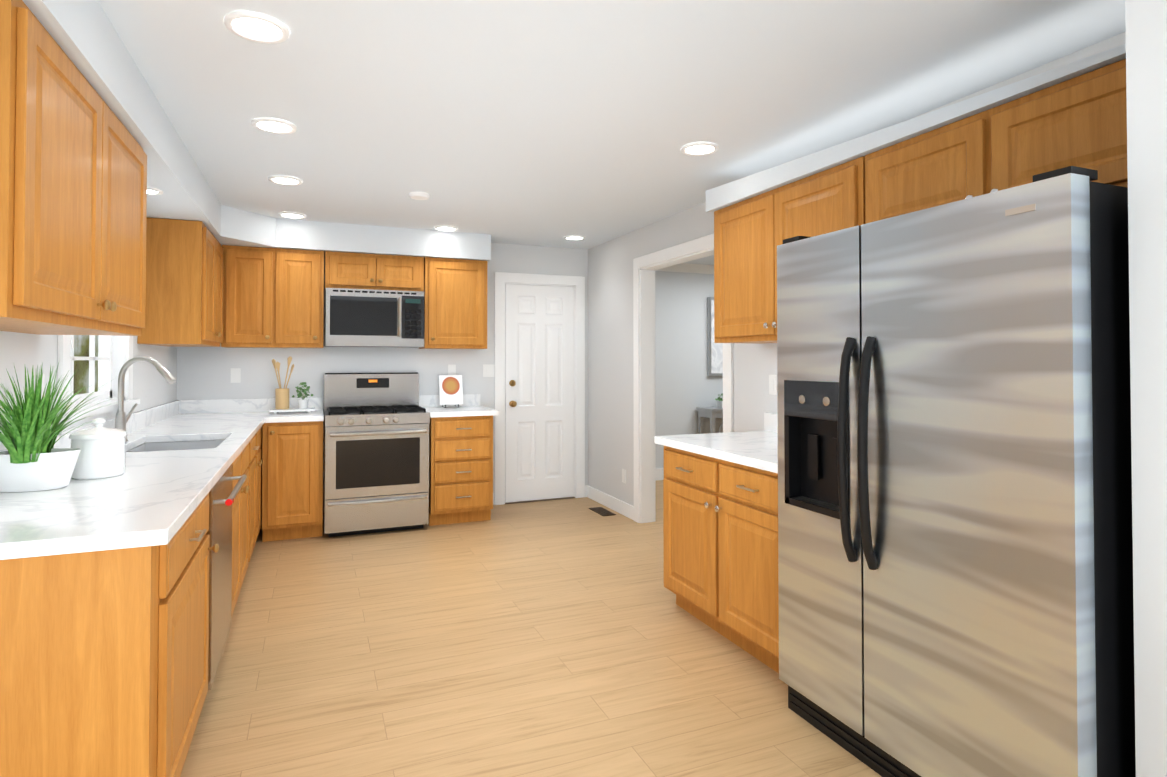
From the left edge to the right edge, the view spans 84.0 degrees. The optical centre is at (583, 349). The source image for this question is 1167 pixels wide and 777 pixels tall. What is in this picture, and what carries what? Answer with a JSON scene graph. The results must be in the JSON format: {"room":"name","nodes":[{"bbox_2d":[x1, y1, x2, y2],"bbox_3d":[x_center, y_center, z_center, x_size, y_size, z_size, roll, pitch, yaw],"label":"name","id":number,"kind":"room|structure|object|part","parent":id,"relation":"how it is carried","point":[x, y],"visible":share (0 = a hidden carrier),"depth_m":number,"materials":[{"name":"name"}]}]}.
{"room":"kitchen","nodes":[
{"label":"kitchen","id":0,"kind":"room"},
{"bbox_2d":[0,331,176,450],"bbox_3d":[-1.788,0.148,1.599,0.120,2.400,7.520,0,-1,-23],"label":"wall","id":1,"kind":"structure","parent":0,"point":[20,352],"depth_m":2.60,"materials":[{"name":"white paint"}]},
{"bbox_2d":[38,374,44,398],"bbox_3d":[-2.087,0.152,2.493,0.010,0.114,0.070,0,-1,-23],"label":"switch plate","id":2,"kind":"object","parent":1,"relation":"attached to","point":[42,388],"visible":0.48,"depth_m":2.51,"materials":[{"name":"white plastic"}]},
{"bbox_2d":[0,0,146,335],"bbox_3d":[-1.677,-0.445,2.001,0.382,0.758,1.240,0,-1,-23],"label":"upper cabinet","id":3,"kind":"object","parent":1,"relation":"attached to","point":[73,185],"visible":1,"depth_m":1.76,"materials":[{"name":"brown wood"}]},
{"bbox_2d":[55,335,139,434],"bbox_3d":[-2.412,-0.177,3.175,0.170,1.120,1.160,0,-1,-23],"label":"window","id":4,"kind":"structure","parent":1,"relation":"in","point":[115,354],"depth_m":3.30,"materials":[{"name":"white"}]},
{"bbox_2d":[137,217,223,346],"bbox_3d":[-2.649,-0.407,4.348,0.382,0.758,0.880,0,-1,-23],"label":"upper cabinet","id":5,"kind":"object","parent":1,"relation":"attached to","point":[184,282],"visible":1,"depth_m":3.96,"materials":[{"name":"brown wood"}]},
{"bbox_2d":[22,0,490,261],"bbox_3d":[-1.277,-0.910,3.636,2.370,0.218,3.940,0,-1,-23],"label":"soffit","id":6,"kind":"structure","parent":0,"point":[85,36],"depth_m":3.35,"materials":[{"name":"white paint"}]},
{"bbox_2d":[147,187,162,194],"bbox_3d":[-2.204,-0.800,3.272,0.140,0.010,0.140,0,-1,-23],"label":"recessed light","id":7,"kind":"object","parent":6,"relation":"in","point":[152,191],"visible":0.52,"depth_m":3.28,"materials":[{"name":"white plastic"}]},
{"bbox_2d":[177,243,587,524],"bbox_3d":[-1.565,0.214,5.696,3.670,2.400,0.120,0,-1,-23],"label":"wall","id":8,"kind":"structure","parent":0,"point":[203,373],"depth_m":5.53,"materials":[{"name":"white paint"}]},
{"bbox_2d":[231,368,240,382],"bbox_3d":[-2.755,0.205,5.134,0.070,0.114,0.008,0,-1,-23],"label":"electrical outlet","id":9,"kind":"object","parent":8,"relation":"attached to","point":[235,375],"visible":1,"depth_m":5.13,"materials":[{"name":"white plastic"}]},
{"bbox_2d":[221,245,323,347],"bbox_3d":[-2.417,-0.395,5.079,0.705,0.758,0.382,0,-1,-23],"label":"upper cabinet","id":10,"kind":"object","parent":8,"relation":"attached to","point":[273,297],"visible":1,"depth_m":4.94,"materials":[{"name":"brown wood"}]},
{"bbox_2d":[325,251,423,291],"bbox_3d":[-1.731,-0.625,5.367,0.760,0.288,0.382,0,-1,-23],"label":"upper cabinet","id":11,"kind":"object","parent":8,"relation":"attached to","point":[369,271],"visible":1,"depth_m":5.22,"materials":[{"name":"brown wood"}]},
{"bbox_2d":[325,288,423,347],"bbox_3d":[-1.718,-0.250,5.330,0.750,0.452,0.446,0,-1,-23],"label":"over-the-range microwave","id":12,"kind":"object","parent":11,"relation":"attached to","point":[370,318],"visible":1,"depth_m":5.17,"materials":[{"name":"silver metal"}]},
{"bbox_2d":[448,365,455,374],"bbox_3d":[-1.175,0.191,5.789,0.070,0.114,0.008,0,-1,-23],"label":"electrical outlet","id":13,"kind":"object","parent":8,"relation":"attached to","point":[451,369],"visible":0.83,"depth_m":5.79,"materials":[{"name":"white plastic"}]},
{"bbox_2d":[419,257,486,348],"bbox_3d":[-1.126,-0.386,5.614,0.530,0.758,0.382,0,-1,-23],"label":"upper cabinet","id":14,"kind":"object","parent":8,"relation":"attached to","point":[455,303],"visible":0.98,"depth_m":5.47,"materials":[{"name":"brown wood"}]},
{"bbox_2d":[483,364,494,376],"bbox_3d":[-0.860,0.193,5.917,0.115,0.114,0.010,0,-1,-23],"label":"switch plate","id":15,"kind":"object","parent":8,"relation":"attached to","point":[488,370],"visible":1,"depth_m":5.92,"materials":[{"name":"white plastic"}]},
{"bbox_2d":[505,284,573,502],"bbox_3d":[-0.399,0.404,6.095,0.680,2.018,0.101,0,-1,-23],"label":"door","id":16,"kind":"structure","parent":8,"relation":"in","point":[539,392],"depth_m":6.10,"materials":[{"name":"white"}]},
{"bbox_2d":[494,272,584,504],"bbox_3d":[-0.425,0.357,6.157,0.890,2.130,0.138,0,-1,-23],"label":"door frame","id":17,"kind":"structure","parent":8,"relation":"attached to","point":[502,279],"depth_m":6.10,"materials":[{"name":"white wood"}]},
{"bbox_2d":[505,497,574,503],"bbox_3d":[-0.415,1.415,6.115,0.686,0.012,0.090,0,-1,-23],"label":"door sill","id":18,"kind":"structure","parent":8,"relation":"attached to","point":[539,500],"depth_m":6.07,"materials":[{"name":"white wood"}]},
{"bbox_2d":[180,480,881,776],"bbox_3d":[1.627,1.405,3.265,7.720,0.060,8.020,0,-1,-23],"label":"floor","id":19,"kind":"structure","parent":0,"point":[562,638],"depth_m":2.78,"materials":[{"name":"brown wood"}]},
{"bbox_2d":[0,493,218,776],"bbox_3d":[-1.478,0.917,1.867,0.662,0.870,0.840,0,-1,-23],"label":"base cabinet","id":20,"kind":"object","parent":19,"relation":"on","point":[104,655],"visible":0.94,"depth_m":1.55,"materials":[{"name":"brown wood"}]},
{"bbox_2d":[158,442,248,616],"bbox_3d":[-2.056,0.940,3.261,0.662,0.870,0.900,0,-1,-23],"label":"base cabinet","id":21,"kind":"object","parent":19,"relation":"on","point":[240,527],"visible":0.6,"depth_m":3.33,"materials":[{"name":"brown wood"}]},
{"bbox_2d":[206,463,246,689],"bbox_3d":[-1.733,0.929,2.562,0.668,0.870,0.624,0,-1,-23],"label":"dishwasher","id":22,"kind":"object","parent":19,"relation":"on","point":[222,495],"visible":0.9,"depth_m":2.58,"materials":[{"name":"silver metal"}]},
{"bbox_2d":[247,434,260,561],"bbox_3d":[-2.322,0.950,3.903,0.662,0.870,0.450,0,-1,-23],"label":"base cabinet","id":23,"kind":"object","parent":19,"relation":"on","point":[253,447],"visible":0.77,"depth_m":4.00,"materials":[{"name":"brown wood"}]},
{"bbox_2d":[254,425,262,541],"bbox_3d":[-2.617,0.962,4.614,0.662,0.870,1.048,0,-1,-23],"label":"base cabinet","id":24,"kind":"object","parent":19,"relation":"on","point":[259,438],"visible":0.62,"depth_m":4.44,"materials":[{"name":"brown wood"}]},
{"bbox_2d":[0,356,323,559],"bbox_3d":[-1.886,0.369,3.357,1.043,0.671,3.948,0,-1,-23],"label":"countertop","id":25,"kind":"structure","parent":24,"relation":"on","point":[155,493],"depth_m":2.17,"materials":[{"name":"white stone"}]},
{"bbox_2d":[0,363,129,492],"bbox_3d":[-1.671,0.238,2.127,0.464,0.414,0.661,0,-1,-23],"label":"potted plant","id":26,"kind":"object","parent":25,"relation":"on","point":[32,459],"visible":1,"depth_m":2.02,"materials":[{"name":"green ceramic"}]},
{"bbox_2d":[69,418,126,479],"bbox_3d":[-1.724,0.346,2.304,0.166,0.204,0.166,0,-1,-23],"label":"ceramic canister","id":27,"kind":"object","parent":25,"relation":"on","point":[102,452],"visible":0.98,"depth_m":2.25,"materials":[{"name":"white ceramic"}]},
{"bbox_2d":[115,356,175,441],"bbox_3d":[-2.229,0.249,3.308,0.286,0.433,0.205,0,-1,-23],"label":"faucet","id":28,"kind":"object","parent":25,"relation":"on","point":[121,420],"depth_m":3.27,"materials":[{"name":"silver metal"}]},
{"bbox_2d":[127,440,223,451],"bbox_3d":[-2.050,0.604,3.269,0.444,0.199,0.724,0,-1,-23],"label":"sink basin","id":29,"kind":"object","parent":25,"relation":"in","point":[144,445],"depth_m":3.56,"materials":[{"name":"silver metal"}]},
{"bbox_2d":[269,407,314,413],"bbox_3d":[-2.292,0.480,5.109,0.320,0.027,0.200,0,-1,-23],"label":"marble tray","id":30,"kind":"object","parent":25,"relation":"on","point":[275,411],"visible":1,"depth_m":5.04,"materials":[{"name":"white stone"}]},
{"bbox_2d":[272,356,293,408],"bbox_3d":[-2.363,0.259,5.099,0.162,0.413,0.153,0,-1,-23],"label":"utensil holder","id":31,"kind":"object","parent":30,"relation":"on","point":[281,398],"visible":1,"depth_m":5.06,"materials":[{"name":"brown wood"}]},
{"bbox_2d":[292,382,312,408],"bbox_3d":[-2.223,0.362,5.134,0.159,0.208,0.163,0,-1,-23],"label":"potted plant","id":32,"kind":"object","parent":30,"relation":"on","point":[302,403],"visible":1,"depth_m":5.12,"materials":[{"name":"green plant"}]},
{"bbox_2d":[262,421,322,541],"bbox_3d":[-2.225,0.968,4.985,0.405,0.870,0.662,0,-1,-23],"label":"base cabinet","id":33,"kind":"object","parent":19,"relation":"on","point":[292,481],"visible":0.96,"depth_m":4.72,"materials":[{"name":"brown wood"}]},
{"bbox_2d":[323,372,429,536],"bbox_3d":[-1.662,0.798,5.178,0.756,1.215,0.738,0,-1,-23],"label":"gas range","id":34,"kind":"object","parent":19,"relation":"on","point":[376,452],"visible":1,"depth_m":4.93,"materials":[{"name":"silver metal"}]},
{"bbox_2d":[428,416,492,525],"bbox_3d":[-1.077,0.976,5.462,0.500,0.870,0.658,0,-1,-23],"label":"drawers","id":35,"kind":"object","parent":19,"relation":"on","point":[460,469],"visible":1,"depth_m":5.19,"materials":[{"name":"brown wood"}]},
{"bbox_2d":[419,394,498,417],"bbox_3d":[-1.070,0.467,5.479,0.550,0.143,0.648,0,-1,-23],"label":"countertop","id":36,"kind":"structure","parent":35,"relation":"on","point":[470,406],"depth_m":5.52,"materials":[{"name":"white stone"}]},
{"bbox_2d":[439,375,462,407],"bbox_3d":[-1.154,0.362,5.630,0.200,0.277,0.148,0,-1,-23],"label":"cookbook","id":37,"kind":"object","parent":36,"relation":"on","point":[450,390],"visible":1,"depth_m":5.61,"materials":[{"name":"white paper"}]},
{"bbox_2d":[589,507,615,515],"bbox_3d":[0.162,1.410,5.651,0.120,0.008,0.310,0,-1,-23],"label":"floor vent","id":38,"kind":"object","parent":19,"relation":"in","point":[601,511],"visible":1,"depth_m":5.63,"materials":[{"name":"brown metal"}]},
{"bbox_2d":[696,407,722,433],"bbox_3d":[1.627,1.045,7.282,0.650,0.790,0.310,0,-1,-23],"label":"console table","id":39,"kind":"object","parent":19,"relation":"on","point":[712,413],"visible":0.06,"depth_m":7.10,"materials":[{"name":"grey wood"}]},
{"bbox_2d":[715,393,722,407],"bbox_3d":[1.559,0.557,7.252,0.212,0.182,0.130,0,-1,-23],"label":"pot","id":40,"kind":"object","parent":39,"relation":"on","point":[719,402],"visible":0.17,"depth_m":7.21,"materials":[{"name":"white ceramic"}]},
{"bbox_2d":[663,446,778,672],"bbox_3d":[0.936,0.938,3.130,0.762,0.870,1.055,0,-1,-23],"label":"base cabinet","id":41,"kind":"object","parent":19,"relation":"on","point":[720,526],"visible":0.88,"depth_m":2.95,"materials":[{"name":"brown wood"}]},
{"bbox_2d":[654,412,777,472],"bbox_3d":[0.938,0.429,3.151,0.748,0.143,1.092,0,-1,-23],"label":"countertop","id":42,"kind":"structure","parent":41,"relation":"on","point":[757,449],"depth_m":3.20,"materials":[{"name":"white stone"}]},
{"bbox_2d":[777,166,1135,776],"bbox_3d":[1.279,0.466,2.126,0.846,1.782,1.045,0,-1,-23],"label":"fridge","id":43,"kind":"object","parent":19,"relation":"on","point":[955,568],"visible":1,"depth_m":1.76,"materials":[{"name":"silver metal"}]},
{"bbox_2d":[777,225,863,735],"bbox_3d":[0.850,0.422,2.295,0.070,1.645,0.406,0,-1,-23],"label":"freezer","id":44,"kind":"object","parent":43,"relation":"in","point":[820,278],"depth_m":2.28,"materials":[{"name":"silver metal"}]},
{"bbox_3d":[0.881,0.326,2.083,0.077,0.734,0.123,0,-1,-23],"label":"handle","id":45,"kind":"part","parent":43,"relation":"part of","materials":[{"name":"black plastic"}]},
{"bbox_3d":[1.052,0.414,1.809,0.070,1.645,0.631,0,-1,-23],"label":"door","id":46,"kind":"part","parent":43,"relation":"part of","materials":[{"name":"silver metal"}]},
{"bbox_2d":[98,0,1125,264],"bbox_3d":[1.627,-1.055,3.305,7.720,0.060,8.020,0,-1,-23],"label":"ceiling","id":47,"kind":"structure","parent":0,"point":[540,122],"depth_m":2.58,"materials":[{"name":"white paint"}]},
{"bbox_2d":[224,11,288,43],"bbox_3d":[-1.054,-1.038,2.095,0.190,0.010,0.190,0,-1,-23],"label":"recessed light","id":48,"kind":"object","parent":47,"relation":"in","point":[256,27],"visible":0.98,"depth_m":2.09,"materials":[{"name":"white plastic"}]},
{"bbox_2d":[251,118,296,133],"bbox_3d":[-1.418,-1.023,2.973,0.190,0.010,0.190,0,-1,-23],"label":"recessed light","id":49,"kind":"object","parent":47,"relation":"in","point":[274,125],"visible":0.92,"depth_m":2.96,"materials":[{"name":"white plastic"}]},
{"bbox_2d":[268,175,302,184],"bbox_3d":[-1.780,-1.009,3.873,0.190,0.010,0.190,0,-1,-23],"label":"recessed light","id":50,"kind":"object","parent":47,"relation":"in","point":[283,180],"visible":0.98,"depth_m":3.87,"materials":[{"name":"white plastic"}]},
{"bbox_2d":[279,212,305,218],"bbox_3d":[-2.158,-0.994,4.810,0.190,0.010,0.190,0,-1,-23],"label":"recessed light","id":51,"kind":"object","parent":47,"relation":"in","point":[292,215],"visible":1,"depth_m":4.80,"materials":[{"name":"white plastic"}]},
{"bbox_2d":[409,192,429,199],"bbox_3d":[-1.066,-0.996,4.212,0.130,0.028,0.130,0,-1,-23],"label":"smoke detector","id":52,"kind":"object","parent":47,"relation":"attached to","point":[419,195],"visible":1,"depth_m":4.17,"materials":[{"name":"white plastic"}]},
{"bbox_2d":[434,226,457,230],"bbox_3d":[-1.124,-0.986,5.292,0.190,0.010,0.190,0,-1,-23],"label":"recessed light","id":53,"kind":"object","parent":47,"relation":"in","point":[444,228],"visible":0.98,"depth_m":5.28,"materials":[{"name":"white"}]},
{"bbox_2d":[564,235,584,239],"bbox_3d":[-0.078,-0.979,5.693,0.190,0.010,0.190,0,-1,-23],"label":"recessed light","id":54,"kind":"object","parent":47,"relation":"in","point":[574,237],"visible":0.96,"depth_m":5.67,"materials":[{"name":"white"}]},
{"bbox_2d":[681,142,718,155],"bbox_3d":[0.591,-1.018,3.297,0.190,0.010,0.190,0,-1,-23],"label":"recessed light","id":55,"kind":"object","parent":47,"relation":"in","point":[699,148],"visible":0.92,"depth_m":3.28,"materials":[{"name":"white plastic"}]},
{"bbox_2d":[655,271,722,467],"bbox_3d":[1.810,0.245,7.636,4.050,2.400,0.120,0,-1,-23],"label":"wall","id":56,"kind":"structure","parent":0,"point":[685,385],"depth_m":7.28,"materials":[{"name":"white paint"}]},
{"bbox_2d":[656,468,663,480],"bbox_3d":[1.780,1.379,7.533,3.930,0.130,0.014,0,-1,-23],"label":"baseboard","id":57,"kind":"structure","parent":56,"relation":"attached to","point":[659,471],"depth_m":7.13,"materials":[{"name":"white wood"}]},
{"bbox_2d":[655,263,713,273],"bbox_3d":[1.793,-0.911,7.539,3.930,0.090,0.080,0,-1,-23],"label":"ceiling","id":58,"kind":"structure","parent":56,"relation":"attached to","point":[694,268],"depth_m":7.30,"materials":[{"name":"white paint"}]},
{"bbox_2d":[707,297,722,375],"bbox_3d":[1.744,-0.146,7.526,0.700,0.900,0.040,0,-1,-23],"label":"framed picture","id":59,"kind":"object","parent":56,"relation":"attached to","point":[714,359],"visible":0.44,"depth_m":7.40,"materials":[{"name":"silver metal"}]},
{"bbox_2d":[588,32,1125,505],"bbox_3d":[1.034,0.188,4.063,0.120,2.400,4.887,0,-1,-23],"label":"wall","id":60,"kind":"structure","parent":0,"point":[610,360],"depth_m":5.54,"materials":[{"name":"white paint"}]},
{"bbox_2d":[585,485,633,519],"bbox_3d":[0.226,1.361,5.810,0.020,0.110,1.005,0,-1,-23],"label":"baseboard","id":61,"kind":"structure","parent":60,"relation":"attached to","point":[613,503],"depth_m":5.77,"materials":[{"name":"white"}]},
{"bbox_2d":[622,469,625,483],"bbox_3d":[0.345,1.082,5.543,0.008,0.114,0.070,0,-1,-23],"label":"outlet","id":62,"kind":"object","parent":60,"relation":"attached to","point":[623,476],"visible":1,"depth_m":5.53,"materials":[{"name":"white plastic"}]},
{"bbox_2d":[633,234,733,522],"bbox_3d":[0.745,0.319,4.757,0.156,2.160,1.360,0,-1,-23],"label":"door frame","id":63,"kind":"structure","parent":60,"relation":"attached to","point":[645,267],"depth_m":5.28,"materials":[{"name":"white wood"}]},
{"bbox_2d":[769,375,777,394],"bbox_3d":[1.096,0.203,3.746,0.008,0.114,0.070,0,-1,-23],"label":"outlet","id":64,"kind":"object","parent":60,"relation":"attached to","point":[772,384],"visible":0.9,"depth_m":3.74,"materials":[{"name":"white plastic"}]},
{"bbox_2d":[714,156,864,343],"bbox_3d":[1.090,-0.424,3.277,0.382,0.758,1.100,0,-1,-23],"label":"upper cabinet","id":65,"kind":"object","parent":60,"relation":"attached to","point":[751,234],"visible":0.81,"depth_m":3.29,"materials":[{"name":"brown wood"}]},
{"bbox_2d":[706,44,1125,212],"bbox_3d":[1.310,-0.877,2.784,0.358,0.123,2.275,0,-1,-23],"label":"ceiling soffit","id":66,"kind":"structure","parent":60,"relation":"attached to","point":[743,189],"depth_m":2.56,"materials":[{"name":"white paint"}]},
{"bbox_2d":[865,59,1127,223],"bbox_3d":[1.513,-0.630,2.260,0.382,0.378,1.090,0,-1,-23],"label":"upper cabinet","id":67,"kind":"object","parent":60,"relation":"attached to","point":[1080,121],"visible":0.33,"depth_m":2.13,"materials":[{"name":"brown wood"}]},
{"bbox_2d":[1125,0,1166,776],"bbox_3d":[2.136,0.130,0.515,0.800,2.400,2.513,0,-1,-23],"label":"wall","id":68,"kind":"structure","parent":0,"point":[1146,57],"depth_m":1.49,"materials":[{"name":"white paint"}]},
{"label":"outside","id":69,"kind":"structure","parent":0,"visible":0},
{"bbox_2d":[74,335,98,394],"bbox_3d":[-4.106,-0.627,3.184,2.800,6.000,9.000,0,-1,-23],"label":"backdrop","id":70,"kind":"structure","parent":69,"point":[78,347],"depth_m":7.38,"materials":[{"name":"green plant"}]}
]}

